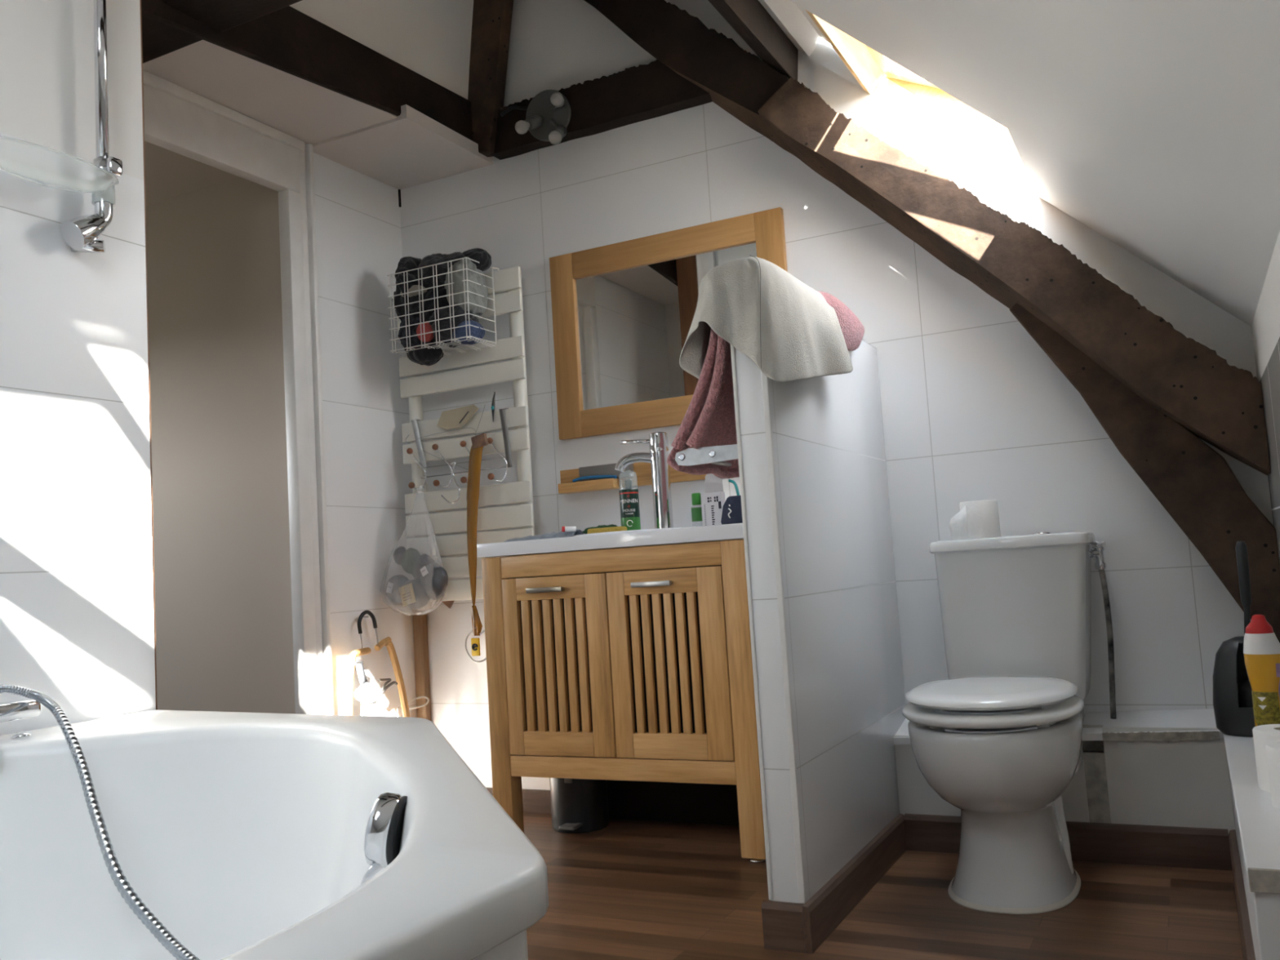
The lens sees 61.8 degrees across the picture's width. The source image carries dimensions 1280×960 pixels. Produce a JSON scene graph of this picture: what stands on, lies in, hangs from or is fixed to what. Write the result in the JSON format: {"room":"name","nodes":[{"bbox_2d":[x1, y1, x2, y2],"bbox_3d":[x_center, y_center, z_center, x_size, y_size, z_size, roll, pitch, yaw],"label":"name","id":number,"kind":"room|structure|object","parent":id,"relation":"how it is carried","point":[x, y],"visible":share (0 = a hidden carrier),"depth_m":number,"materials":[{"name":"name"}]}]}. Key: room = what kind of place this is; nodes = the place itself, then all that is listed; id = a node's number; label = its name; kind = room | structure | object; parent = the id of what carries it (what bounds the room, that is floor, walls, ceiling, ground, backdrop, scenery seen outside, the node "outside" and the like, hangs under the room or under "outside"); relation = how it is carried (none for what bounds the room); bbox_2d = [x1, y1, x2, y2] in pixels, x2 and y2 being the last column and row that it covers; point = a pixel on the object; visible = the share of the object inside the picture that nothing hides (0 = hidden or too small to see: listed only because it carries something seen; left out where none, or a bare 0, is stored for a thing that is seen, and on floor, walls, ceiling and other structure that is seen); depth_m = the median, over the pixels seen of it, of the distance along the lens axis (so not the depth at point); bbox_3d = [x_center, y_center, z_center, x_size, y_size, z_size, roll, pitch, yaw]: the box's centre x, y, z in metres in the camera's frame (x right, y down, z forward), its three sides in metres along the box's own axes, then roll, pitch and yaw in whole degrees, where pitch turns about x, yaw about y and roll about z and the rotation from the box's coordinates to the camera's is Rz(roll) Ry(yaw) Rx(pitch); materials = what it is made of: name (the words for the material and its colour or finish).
{"room":"bathroom","nodes":[
{"label":"bathroom","id":0,"kind":"room"},
{"bbox_2d":[0,0,155,735],"bbox_3d":[-2.108,-0.608,0.227,0.100,3.120,4.538,-6,-5,27],"label":"wall","id":1,"kind":"structure","parent":0,"point":[77,624],"depth_m":2.04,"materials":[{"name":"white tile"}]},
{"bbox_2d":[60,0,122,253],"bbox_3d":[-1.093,-0.896,2.103,0.078,0.920,0.107,-6,-5,27],"label":"shower rail","id":2,"kind":"object","parent":1,"relation":"attached to","point":[81,233],"visible":1,"depth_m":2.09,"materials":[{"name":"silver metal"}]},
{"bbox_2d":[139,0,157,710],"bbox_3d":[-1.071,-0.490,2.245,0.097,2.980,0.006,-6,-5,27],"label":"trim","id":3,"kind":"structure","parent":1,"relation":"attached to","point":[140,0],"depth_m":2.20,"materials":[{"name":"white wood"}]},
{"bbox_2d":[144,141,239,205],"bbox_3d":[-2.236,-0.991,2.938,1.616,0.065,1.960,-6,-5,27],"label":"ceiling","id":4,"kind":"structure","parent":0,"point":[169,174],"depth_m":3.40,"materials":[{"name":"beige paint"}]},
{"bbox_2d":[146,177,295,713],"bbox_3d":[-1.709,-0.009,3.661,1.516,2.460,0.100,-6,-5,27],"label":"wall","id":5,"kind":"structure","parent":0,"point":[223,583],"depth_m":3.42,"materials":[{"name":"beige paint"}]},
{"bbox_2d":[304,143,333,715],"bbox_3d":[-0.988,0.008,3.303,0.030,2.157,0.020,-6,-5,27],"label":"trim","id":6,"kind":"structure","parent":5,"relation":"attached to","point":[309,166],"depth_m":3.31,"materials":[{"name":"white paint"}]},
{"bbox_2d":[142,40,493,189],"bbox_3d":[-1.181,-1.124,2.740,0.406,0.042,2.200,-6,-5,27],"label":"ceiling","id":7,"kind":"structure","parent":0,"point":[410,148],"depth_m":3.23,"materials":[{"name":"white paint"}]},
{"bbox_2d":[141,0,472,141],"bbox_3d":[-1.089,-1.139,2.682,0.150,0.353,2.180,-6,-5,27],"label":"beam","id":8,"kind":"structure","parent":7,"relation":"attached to","point":[286,39],"depth_m":2.97,"materials":[{"name":"brown wood"}]},
{"bbox_2d":[313,152,417,717],"bbox_3d":[-1.387,-0.438,2.753,0.100,3.120,2.300,-6,-5,27],"label":"wall","id":9,"kind":"structure","parent":0,"point":[358,217],"depth_m":3.52,"materials":[{"name":"white tile"}]},
{"bbox_2d":[142,0,302,63],"bbox_3d":[-0.921,-1.235,2.486,1.096,0.235,0.175,-6,-5,27],"label":"beam","id":10,"kind":"structure","parent":9,"relation":"attached to","point":[158,39],"depth_m":2.56,"materials":[{"name":"brown wood"}]},
{"bbox_2d":[142,70,324,715],"bbox_3d":[-1.219,-0.013,2.887,0.054,2.157,0.932,-6,-5,27],"label":"door frame","id":11,"kind":"structure","parent":9,"relation":"attached to","point":[177,119],"depth_m":3.23,"materials":[{"name":"white paint"}]},
{"bbox_3d":[-0.882,0.437,3.418,0.034,0.006,0.006,-6,-5,27],"label":"nail","id":12,"kind":"object","parent":9,"relation":"attached to","visible":0},
{"bbox_2d":[345,609,409,717],"bbox_3d":[-0.840,0.622,3.409,0.037,0.416,0.288,-6,-5,27],"label":"wooden hanger","id":13,"kind":"object","parent":12,"relation":"hanging from","point":[387,642],"visible":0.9,"depth_m":3.42,"materials":[{"name":"brown wood"}]},
{"bbox_2d":[354,660,397,695],"bbox_3d":[-0.837,0.634,3.388,0.019,0.138,0.202,-6,-5,27],"label":"clip","id":14,"kind":"object","parent":13,"relation":"attached to","point":[362,679],"visible":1,"depth_m":3.35,"materials":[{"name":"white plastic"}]},
{"bbox_2d":[289,0,473,99],"bbox_3d":[-1.940,-1.677,1.021,0.200,0.740,6.000,-6,-5,27],"label":"wall","id":15,"kind":"structure","parent":0,"point":[431,38],"depth_m":3.33,"materials":[{"name":"white paint"}]},
{"bbox_2d":[734,339,906,954],"bbox_3d":[0.467,0.301,2.529,0.084,1.387,0.934,-6,-5,27],"label":"wall","id":16,"kind":"structure","parent":0,"point":[846,667],"depth_m":2.34,"materials":[{"name":"white tile"}]},
{"bbox_2d":[675,444,737,466],"bbox_3d":[0.251,-0.040,2.437,0.152,0.105,0.490,-6,-5,27],"label":"towel rail","id":17,"kind":"object","parent":16,"relation":"attached to","point":[716,455],"visible":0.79,"depth_m":2.23,"materials":[{"name":"metal"}]},
{"bbox_2d":[666,291,864,478],"bbox_3d":[0.316,-0.235,2.501,0.252,0.454,0.693,-6,-6,30],"label":"towel","id":18,"kind":"object","parent":16,"relation":"on","point":[708,420],"visible":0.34,"depth_m":2.31,"materials":[{"name":"pink fabric"}]},
{"bbox_2d":[679,254,853,382],"bbox_3d":[0.292,-0.324,2.392,0.244,0.307,0.579,-6,-5,27],"label":"cloth","id":19,"kind":"object","parent":18,"relation":"on","point":[786,326],"visible":0.96,"depth_m":2.18,"materials":[{"name":"grey fabric"}]},
{"bbox_2d":[730,344,806,902],"bbox_3d":[0.250,0.206,2.137,0.075,1.237,0.010,-6,-5,27],"label":"trim","id":20,"kind":"structure","parent":16,"relation":"attached to","point":[765,380],"depth_m":2.12,"materials":[{"name":"white paint"}]},
{"bbox_2d":[761,900,805,953],"bbox_3d":[0.280,0.867,2.077,0.084,0.088,0.014,-6,-5,27],"label":"baseboard","id":21,"kind":"structure","parent":16,"relation":"attached to","point":[782,922],"depth_m":2.07,"materials":[{"name":"brown wood"}]},
{"bbox_2d":[400,0,1273,790],"bbox_3d":[0.345,-0.504,3.224,2.761,3.120,0.126,-6,-5,27],"label":"wall","id":22,"kind":"structure","parent":0,"point":[973,407],"depth_m":2.98,"materials":[{"name":"white tile"}]},
{"bbox_2d":[396,266,534,610],"bbox_3d":[-0.557,-0.093,3.547,0.504,1.147,0.097,-6,-5,27],"label":"towel radiator","id":23,"kind":"object","parent":22,"relation":"attached to","point":[422,524],"visible":0.51,"depth_m":3.49,"materials":[{"name":"white metal"}]},
{"bbox_2d":[386,257,498,355],"bbox_3d":[-0.634,-0.548,3.479,0.321,0.268,0.178,-6,-5,27],"label":"wire basket","id":24,"kind":"object","parent":23,"relation":"hanging from","point":[455,340],"visible":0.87,"depth_m":3.41,"materials":[{"name":"white metal"}]},
{"bbox_2d":[391,256,422,321],"bbox_3d":[-0.743,-0.608,3.521,0.137,0.258,0.139,0,-6,-37],"label":"garment","id":25,"kind":"object","parent":24,"relation":"in","point":[407,263],"visible":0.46,"depth_m":3.48,"materials":[{"name":"black fabric"}]},
{"bbox_2d":[397,311,437,354],"bbox_3d":[-0.721,-0.473,3.505,0.133,0.184,0.134,1,-6,-41],"label":"garment","id":26,"kind":"object","parent":24,"relation":"in","point":[413,319],"visible":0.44,"depth_m":3.45,"materials":[{"name":"fabric"}]},
{"bbox_2d":[416,320,433,342],"bbox_3d":[-0.691,-0.477,3.442,0.061,0.067,0.049,-6,-5,27],"label":"garment","id":27,"kind":"object","parent":24,"relation":"in","point":[428,328],"visible":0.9,"depth_m":3.42,"materials":[{"name":"red fabric"}]},
{"bbox_2d":[406,343,444,365],"bbox_3d":[-0.697,-0.409,3.484,0.128,0.074,0.100,-6,-5,27],"label":"garment","id":28,"kind":"object","parent":24,"relation":"in","point":[425,356],"visible":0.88,"depth_m":3.45,"materials":[{"name":"black fabric"}]},
{"bbox_2d":[408,280,448,322],"bbox_3d":[-0.678,-0.568,3.488,0.204,0.183,0.122,-6,-5,27],"label":"garment","id":29,"kind":"object","parent":24,"relation":"in","point":[428,304],"visible":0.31,"depth_m":3.43,"materials":[{"name":"black fabric"}]},
{"bbox_2d":[417,252,465,285],"bbox_3d":[-0.638,-0.667,3.477,0.227,0.156,0.118,-6,-5,27],"label":"garment","id":30,"kind":"object","parent":24,"relation":"in","point":[433,259],"visible":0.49,"depth_m":3.44,"materials":[{"name":"grey fabric"}]},
{"bbox_2d":[429,305,479,347],"bbox_3d":[-0.602,-0.494,3.442,0.196,0.141,0.130,-6,-5,27],"label":"garment","id":31,"kind":"object","parent":24,"relation":"in","point":[443,313],"visible":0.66,"depth_m":3.38,"materials":[{"name":"grey fabric"}]},
{"bbox_2d":[444,256,488,317],"bbox_3d":[-0.560,-0.614,3.422,0.129,0.196,0.145,-6,-5,27],"label":"shirt","id":32,"kind":"object","parent":24,"relation":"in","point":[457,277],"visible":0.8,"depth_m":3.38,"materials":[{"name":"grey fabric"}]},
{"bbox_2d":[461,248,491,271],"bbox_3d":[-0.535,-0.705,3.445,0.116,0.071,0.084,-6,-5,27],"label":"garment","id":33,"kind":"object","parent":32,"relation":"on","point":[482,256],"visible":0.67,"depth_m":3.41,"materials":[{"name":"black fabric"}]},
{"bbox_2d":[453,320,484,344],"bbox_3d":[-0.543,-0.469,3.404,0.098,0.079,0.120,-6,-5,27],"label":"garment","id":34,"kind":"object","parent":24,"relation":"in","point":[477,332],"visible":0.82,"depth_m":3.36,"materials":[{"name":"blue fabric"}]},
{"bbox_2d":[436,404,479,429],"bbox_3d":[-0.596,-0.204,3.497,0.166,0.073,0.019,-6,-5,27],"label":"pouch","id":35,"kind":"object","parent":23,"relation":"hanging from","point":[456,418],"visible":1,"depth_m":3.50,"materials":[{"name":"beige fabric"}]},
{"bbox_2d":[406,408,512,490],"bbox_3d":[-0.589,-0.101,3.486,0.409,0.245,0.073,-6,-5,27],"label":"hook rack","id":36,"kind":"object","parent":23,"relation":"hanging from","point":[502,411],"visible":0.94,"depth_m":3.48,"materials":[{"name":"metal"}]},
{"bbox_2d":[464,433,488,662],"bbox_3d":[-0.521,0.216,3.397,0.127,0.722,0.018,-6,-5,27],"label":"strap","id":37,"kind":"object","parent":36,"relation":"hanging from","point":[478,442],"visible":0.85,"depth_m":3.40,"materials":[{"name":"brown leather"}]},
{"bbox_3d":[-0.746,0.229,3.483,0.259,0.423,0.116,-6,-5,27],"label":"plastic bag","id":38,"kind":"object","parent":36,"relation":"hanging from","visible":0},
{"bbox_2d":[385,574,408,604],"bbox_3d":[-0.791,0.358,3.497,0.101,0.096,0.072,-6,-5,27],"label":"bundle","id":39,"kind":"object","parent":38,"relation":"in","point":[392,590],"visible":0.7,"depth_m":3.48,"materials":[{"name":"grey fabric"}]},
{"bbox_2d":[393,546,406,564],"bbox_3d":[-0.787,0.249,3.516,0.052,0.062,0.039,-6,-5,27],"label":"bundle","id":40,"kind":"object","parent":38,"relation":"in","point":[398,553],"visible":0.82,"depth_m":3.50,"materials":[{"name":"grey fabric"}]},
{"bbox_2d":[401,547,420,573],"bbox_3d":[-0.747,0.264,3.490,0.071,0.086,0.057,-6,-5,27],"label":"bundle","id":41,"kind":"object","parent":38,"relation":"in","point":[411,555],"visible":0.89,"depth_m":3.47,"materials":[{"name":"grey"}]},
{"bbox_2d":[398,577,430,609],"bbox_3d":[-0.727,0.368,3.457,0.125,0.100,0.081,-6,-5,27],"label":"bundle","id":42,"kind":"object","parent":38,"relation":"in","point":[412,594],"visible":0.95,"depth_m":3.43,"materials":[{"name":"grey fabric"}]},
{"bbox_2d":[412,553,435,578],"bbox_3d":[-0.701,0.289,3.470,0.095,0.099,0.047,-6,-5,27],"label":"bundle","id":43,"kind":"object","parent":38,"relation":"in","point":[424,559],"visible":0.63,"depth_m":3.45,"materials":[{"name":"grey fabric"}]},
{"bbox_2d":[419,562,448,599],"bbox_3d":[-0.664,0.325,3.432,0.099,0.119,0.076,-6,-5,27],"label":"bundle","id":44,"kind":"object","parent":38,"relation":"in","point":[434,578],"visible":1,"depth_m":3.41,"materials":[{"name":"grey fabric"}]},
{"bbox_2d":[486,787,551,813],"bbox_3d":[-0.440,1.038,3.473,0.656,0.070,0.013,-6,-5,27],"label":"baseboard","id":45,"kind":"structure","parent":22,"relation":"attached to","point":[534,801],"depth_m":3.41,"materials":[{"name":"brown wood"}]},
{"bbox_2d":[490,59,712,159],"bbox_3d":[-0.114,-1.197,3.398,0.846,0.156,0.058,-6,-5,27],"label":"beam","id":46,"kind":"structure","parent":22,"relation":"attached to","point":[633,95],"depth_m":3.36,"materials":[{"name":"brown wood"}]},
{"bbox_2d":[467,0,513,156],"bbox_3d":[-0.490,-1.481,3.577,0.239,0.794,0.055,-6,-5,27],"label":"beam","id":47,"kind":"structure","parent":46,"relation":"on","point":[491,22],"depth_m":3.55,"materials":[{"name":"brown wood"}]},
{"bbox_2d":[524,89,571,141],"bbox_3d":[-0.303,-1.148,3.401,0.185,0.220,0.119,-6,-5,27],"label":"spot lamp","id":48,"kind":"object","parent":46,"relation":"attached to","point":[548,117],"visible":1,"depth_m":3.43,"materials":[{"name":"grey metal"}]},
{"bbox_2d":[524,115,543,130],"bbox_3d":[-0.354,-1.136,3.415,0.066,0.078,0.098,-6,-5,27],"label":"socket","id":49,"kind":"object","parent":48,"relation":"attached to","point":[531,122],"depth_m":3.42,"materials":[{"name":"white metal"}]},
{"bbox_2d":[550,95,565,111],"bbox_3d":[-0.266,-1.193,3.375,0.088,0.060,0.101,-6,-5,27],"label":"bulb","id":50,"kind":"object","parent":48,"relation":"attached to","point":[557,103],"depth_m":3.40,"materials":[{"name":"white glass"}]},
{"bbox_2d":[550,118,567,140],"bbox_3d":[-0.269,-1.102,3.369,0.076,0.118,0.096,-6,-5,27],"label":"socket","id":51,"kind":"object","parent":48,"relation":"attached to","point":[558,126],"depth_m":3.41,"materials":[{"name":"white"}]},
{"bbox_2d":[557,462,706,493],"bbox_3d":[0.067,-0.027,3.235,0.743,0.077,0.074,-6,-5,27],"label":"wall shelf","id":52,"kind":"object","parent":22,"relation":"attached to","point":[640,473],"visible":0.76,"depth_m":3.30,"materials":[{"name":"brown wood"}]},
{"bbox_2d":[557,478,622,493],"bbox_3d":[-0.157,0.019,3.338,0.198,0.030,0.057,-6,-5,27],"label":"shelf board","id":53,"kind":"object","parent":52,"relation":"on","point":[566,486],"depth_m":3.32,"materials":[{"name":"brown wood"}]},
{"bbox_2d":[572,475,617,482],"bbox_3d":[-0.141,-0.006,3.307,0.152,0.017,0.013,-6,-5,25],"label":"comb","id":54,"kind":"object","parent":52,"relation":"on","point":[596,476],"visible":1,"depth_m":3.30,"materials":[{"name":"blue plastic"}]},
{"bbox_2d":[549,207,787,439],"bbox_3d":[0.080,-0.462,3.279,0.794,0.596,0.025,-6,-5,27],"label":"mirror","id":55,"kind":"object","parent":22,"relation":"attached to","point":[623,313],"visible":0.73,"depth_m":3.32,"materials":[{"name":"brown wood"}]},
{"bbox_2d":[583,0,788,141],"bbox_3d":[-0.045,-1.443,3.350,1.077,0.965,0.105,-6,-5,27],"label":"beam","id":56,"kind":"structure","parent":22,"relation":"attached to","point":[735,79],"depth_m":3.17,"materials":[{"name":"brown wood"}]},
{"bbox_2d":[757,76,1271,475],"bbox_3d":[0.904,-0.564,2.793,1.166,1.218,0.142,-6,-5,27],"label":"beam","id":57,"kind":"structure","parent":22,"relation":"attached to","point":[1186,380],"depth_m":2.68,"materials":[{"name":"brown wood"}]},
{"bbox_2d":[893,708,1223,744],"bbox_3d":[1.024,0.615,2.659,0.757,0.072,0.164,-6,-5,27],"label":"ledge","id":58,"kind":"object","parent":22,"relation":"attached to","point":[1176,717],"visible":0.29,"depth_m":2.57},
{"bbox_2d":[1088,540,1116,719],"bbox_3d":[1.137,0.368,2.633,0.055,0.434,0.028,-3,-5,-2],"label":"pipe","id":59,"kind":"object","parent":58,"relation":"on","point":[1098,547],"visible":0.98,"depth_m":2.62,"materials":[{"name":"silver metal"}]},
{"bbox_2d":[1102,731,1219,742],"bbox_3d":[1.204,0.594,2.477,0.245,0.028,0.008,-6,-5,27],"label":"ledge edge","id":60,"kind":"structure","parent":58,"relation":"attached to","point":[1131,736],"depth_m":2.47,"materials":[{"name":"grey stone"}]},
{"bbox_2d":[1009,302,1279,642],"bbox_3d":[1.234,-0.029,2.634,0.537,0.919,0.073,-6,-5,27],"label":"beam","id":61,"kind":"structure","parent":22,"relation":"attached to","point":[1195,484],"depth_m":2.56,"materials":[{"name":"brown wood"}]},
{"bbox_2d":[523,812,1243,959],"bbox_3d":[-1.641,0.945,0.738,4.500,0.060,6.220,-6,-5,27],"label":"floor","id":62,"kind":"structure","parent":0,"point":[625,889],"depth_m":2.25,"materials":[{"name":"laminate"}]},
{"bbox_2d":[0,710,548,959],"bbox_3d":[-0.678,0.620,1.111,1.409,0.533,1.532,-6,-5,27],"label":"bathtub","id":63,"kind":"object","parent":62,"relation":"on","point":[242,834],"visible":0.95,"depth_m":1.68,"materials":[{"name":"white ceramic"}]},
{"bbox_2d":[0,699,41,738],"bbox_3d":[-1.030,0.385,1.743,0.155,0.101,0.121,-8,-7,44],"label":"mixer tap","id":64,"kind":"object","parent":63,"relation":"on","point":[23,708],"visible":0.93,"depth_m":1.78,"materials":[{"name":"silver metal"}]},
{"bbox_2d":[0,684,199,959],"bbox_3d":[-0.684,0.458,1.463,0.972,0.334,0.091,-8,-6,41],"label":"shower hose","id":65,"kind":"object","parent":64,"relation":"hanging from","point":[164,936],"visible":0.84,"depth_m":1.51,"materials":[{"name":"silver metal"}]},
{"bbox_2d":[360,792,407,884],"bbox_3d":[-0.281,0.409,1.163,0.062,0.135,0.078,-4,-5,1],"label":"handle","id":66,"kind":"object","parent":63,"relation":"in","point":[383,834],"visible":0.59,"depth_m":1.14,"materials":[{"name":"silver metal"}]},
{"bbox_2d":[412,608,431,720],"bbox_3d":[-0.736,0.746,3.632,0.041,0.715,0.029,-6,-5,27],"label":"batten","id":67,"kind":"object","parent":62,"relation":"on","point":[420,623],"visible":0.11,"depth_m":3.63,"materials":[{"name":"brown wood"}]},
{"bbox_2d":[549,777,608,833],"bbox_3d":[-0.193,0.919,3.181,0.170,0.228,0.210,-6,-5,27],"label":"pedal bin","id":68,"kind":"object","parent":62,"relation":"on","point":[578,806],"visible":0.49,"depth_m":3.12,"materials":[{"name":"black plastic"}]},
{"bbox_2d":[481,539,765,862],"bbox_3d":[0.004,0.601,3.034,0.818,0.812,0.392,-6,-5,27],"label":"vanity cabinet","id":69,"kind":"object","parent":62,"relation":"on","point":[630,668],"visible":0.79,"depth_m":2.89,"materials":[{"name":"brown wood"}]},
{"bbox_2d":[476,523,743,557],"bbox_3d":[-0.016,0.173,3.087,0.830,0.046,0.390,-6,-5,27],"label":"washbasin","id":70,"kind":"object","parent":69,"relation":"in","point":[659,536],"visible":0.87,"depth_m":2.90,"materials":[{"name":"white ceramic"}]},
{"bbox_2d":[504,528,583,542],"bbox_3d":[-0.280,0.163,3.126,0.236,0.023,0.072,-6,-5,27],"label":"sachet","id":71,"kind":"object","parent":70,"relation":"on","point":[565,534],"visible":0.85,"depth_m":3.09,"materials":[{"name":"white plastic"}]},
{"bbox_2d":[582,524,626,533],"bbox_3d":[-0.103,0.142,3.018,0.149,0.031,0.069,-6,-5,27],"label":"sponge","id":72,"kind":"object","parent":70,"relation":"on","point":[602,528],"visible":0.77,"depth_m":2.99,"materials":[{"name":"yellow"}]},
{"bbox_2d":[618,479,640,530],"bbox_3d":[-0.030,0.062,3.027,0.056,0.179,0.057,-6,-5,27],"label":"can","id":73,"kind":"object","parent":70,"relation":"on","point":[628,497],"visible":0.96,"depth_m":3.00,"materials":[{"name":"green"}]},
{"bbox_2d":[614,431,673,528],"bbox_3d":[0.012,0.011,3.082,0.164,0.285,0.060,-5,-5,19],"label":"mixer tap","id":74,"kind":"object","parent":70,"relation":"on","point":[658,442],"visible":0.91,"depth_m":3.05,"materials":[{"name":"silver metal"}]},
{"bbox_2d":[691,493,702,521],"bbox_3d":[0.161,0.087,2.998,0.034,0.101,0.034,-6,-5,27],"label":"lotion bottle","id":75,"kind":"object","parent":70,"relation":"on","point":[696,513],"visible":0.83,"depth_m":2.99,"materials":[{"name":"green plastic"}]},
{"bbox_2d":[700,473,725,525],"bbox_3d":[0.204,0.056,2.977,0.061,0.154,0.031,-6,-5,27],"label":"carton","id":76,"kind":"object","parent":70,"relation":"on","point":[713,500],"visible":0.93,"depth_m":2.97,"materials":[{"name":"white cardboard"}]},
{"bbox_2d":[703,496,721,525],"bbox_3d":[0.202,0.085,2.960,0.052,0.078,0.001,-6,-5,27],"label":"print","id":77,"kind":"object","parent":76,"relation":"attached to","point":[712,504],"depth_m":2.96,"materials":[{"name":"grey paper"}]},
{"bbox_2d":[720,495,742,524],"bbox_3d":[0.268,0.082,2.885,0.108,0.080,0.057,-6,-5,27],"label":"pouch","id":78,"kind":"object","parent":70,"relation":"on","point":[731,513],"visible":0.64,"depth_m":2.87,"materials":[{"name":"blue fabric"}]},
{"bbox_2d":[893,734,1089,822],"bbox_3d":[0.867,0.781,2.653,0.452,0.285,0.012,-6,-5,27],"label":"wall panel","id":79,"kind":"object","parent":62,"relation":"on","point":[916,796],"visible":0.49,"depth_m":2.72,"materials":[{"name":"white tile"}]},
{"bbox_2d":[902,531,1095,914],"bbox_3d":[0.831,0.514,2.433,0.398,0.782,0.744,-6,-5,27],"label":"toilet","id":80,"kind":"object","parent":62,"relation":"on","point":[998,740],"visible":1,"depth_m":2.28,"materials":[{"name":"white ceramic"}]},
{"bbox_2d":[948,499,1000,539],"bbox_3d":[0.864,0.102,2.736,0.109,0.095,0.094,-1,-5,-24],"label":"toilet roll","id":81,"kind":"object","parent":80,"relation":"on","point":[977,518],"visible":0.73,"depth_m":2.70,"materials":[{"name":"white paper"}]},
{"bbox_2d":[1082,724,1111,823],"bbox_3d":[1.096,0.746,2.557,0.048,0.310,0.037,-6,-5,27],"label":"wall panel","id":82,"kind":"object","parent":62,"relation":"on","point":[1096,784],"visible":0.71,"depth_m":2.54,"materials":[{"name":"paint"}]},
{"bbox_2d":[1102,726,1235,832],"bbox_3d":[1.223,0.730,2.472,0.257,0.312,0.013,-6,-5,27],"label":"wall panel","id":83,"kind":"object","parent":62,"relation":"on","point":[1158,783],"visible":0.58,"depth_m":2.47,"materials":[{"name":"white tile"}]},
{"bbox_2d":[904,813,1232,871],"bbox_3d":[1.001,0.864,2.564,0.728,0.088,0.014,-6,-5,27],"label":"baseboard","id":84,"kind":"structure","parent":83,"relation":"attached to","point":[1204,848],"depth_m":2.49,"materials":[{"name":"brown wood"}]},
{"bbox_2d":[1229,773,1279,959],"bbox_3d":[1.167,0.690,1.922,0.148,0.305,1.335,-6,-5,27],"label":"wall panel","id":85,"kind":"object","parent":62,"relation":"on","point":[1264,908],"visible":0.26,"depth_m":1.37,"materials":[{"name":"white tile"}]},
{"bbox_2d":[1222,733,1279,879],"bbox_3d":[1.153,0.532,1.934,0.153,0.013,1.342,-6,-5,27],"label":"ledge","id":86,"kind":"object","parent":85,"relation":"on","point":[1258,820],"visible":0.48,"depth_m":1.67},
{"bbox_2d":[1212,541,1254,737],"bbox_3d":[1.308,0.341,2.327,0.136,0.414,0.116,-6,-5,27],"label":"toilet brush","id":87,"kind":"object","parent":86,"relation":"on","point":[1233,704],"visible":0.57,"depth_m":2.31,"materials":[{"name":"grey plastic"}]},
{"bbox_2d":[1243,614,1279,726],"bbox_3d":[1.181,0.391,2.007,0.074,0.276,0.056,-6,-5,27],"label":"bottle","id":88,"kind":"object","parent":86,"relation":"on","point":[1261,646],"visible":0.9,"depth_m":1.99,"materials":[{"name":"yellow plastic"}]},
{"bbox_2d":[1247,867,1279,893],"bbox_3d":[0.848,0.505,1.337,0.152,0.028,0.008,-6,-5,27],"label":"ledge edge","id":89,"kind":"structure","parent":86,"relation":"attached to","point":[1260,880],"depth_m":1.36,"materials":[{"name":"white stone"}]},
{"bbox_2d":[1252,724,1279,792],"bbox_3d":[1.090,0.467,1.791,0.104,0.100,0.104,-6,-5,27],"label":"toilet roll","id":90,"kind":"object","parent":86,"relation":"on","point":[1263,735],"visible":0.7,"depth_m":1.79,"materials":[{"name":"white paper"}]},
{"bbox_2d":[1266,741,1279,809],"bbox_3d":[1.038,0.462,1.666,0.100,0.095,0.100,-6,-5,27],"label":"toilet roll","id":91,"kind":"object","parent":86,"relation":"on","point":[1273,748],"visible":1,"depth_m":1.67,"materials":[{"name":"white paper"}]},
{"bbox_2d":[758,0,1279,326],"bbox_3d":[-0.728,-1.278,0.376,1.919,1.800,6.000,-6,-5,27],"label":"ceiling","id":92,"kind":"structure","parent":0,"point":[1153,126],"depth_m":1.83,"materials":[{"name":"white paint"}]},
{"bbox_2d":[708,0,798,79],"bbox_3d":[-0.076,-1.282,2.178,0.092,0.154,2.196,-6,-5,27],"label":"beam","id":93,"kind":"structure","parent":92,"relation":"attached to","point":[749,19],"depth_m":2.90,"materials":[{"name":"brown wood"}]},
{"bbox_2d":[765,0,829,55],"bbox_3d":[0.725,-1.053,2.694,0.764,0.654,0.526,-6,-5,27],"label":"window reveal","id":94,"kind":"structure","parent":92,"relation":"attached to","point":[802,11],"depth_m":2.97,"materials":[{"name":"white paint"}]},
{"bbox_2d":[805,9,1020,157],"bbox_3d":[0.772,-0.975,2.559,0.649,0.564,0.738,-6,-5,27],"label":"window","id":95,"kind":"structure","parent":92,"relation":"attached to","point":[868,66],"depth_m":2.90,"materials":[{"name":"white glass"}]},
{"bbox_2d":[1251,230,1279,562],"bbox_3d":[0.184,0.122,-0.168,0.100,1.321,6.000,-6,-5,27],"label":"wall","id":96,"kind":"structure","parent":0,"point":[1265,326],"depth_m":2.22,"materials":[{"name":"white paint"}]},
{"bbox_2d":[1228,829,1255,959],"bbox_3d":[1.059,0.801,1.869,0.015,0.088,1.202,-6,-5,27],"label":"baseboard","id":97,"kind":"structure","parent":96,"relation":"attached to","point":[1247,946],"depth_m":1.95,"materials":[{"name":"brown wood"}]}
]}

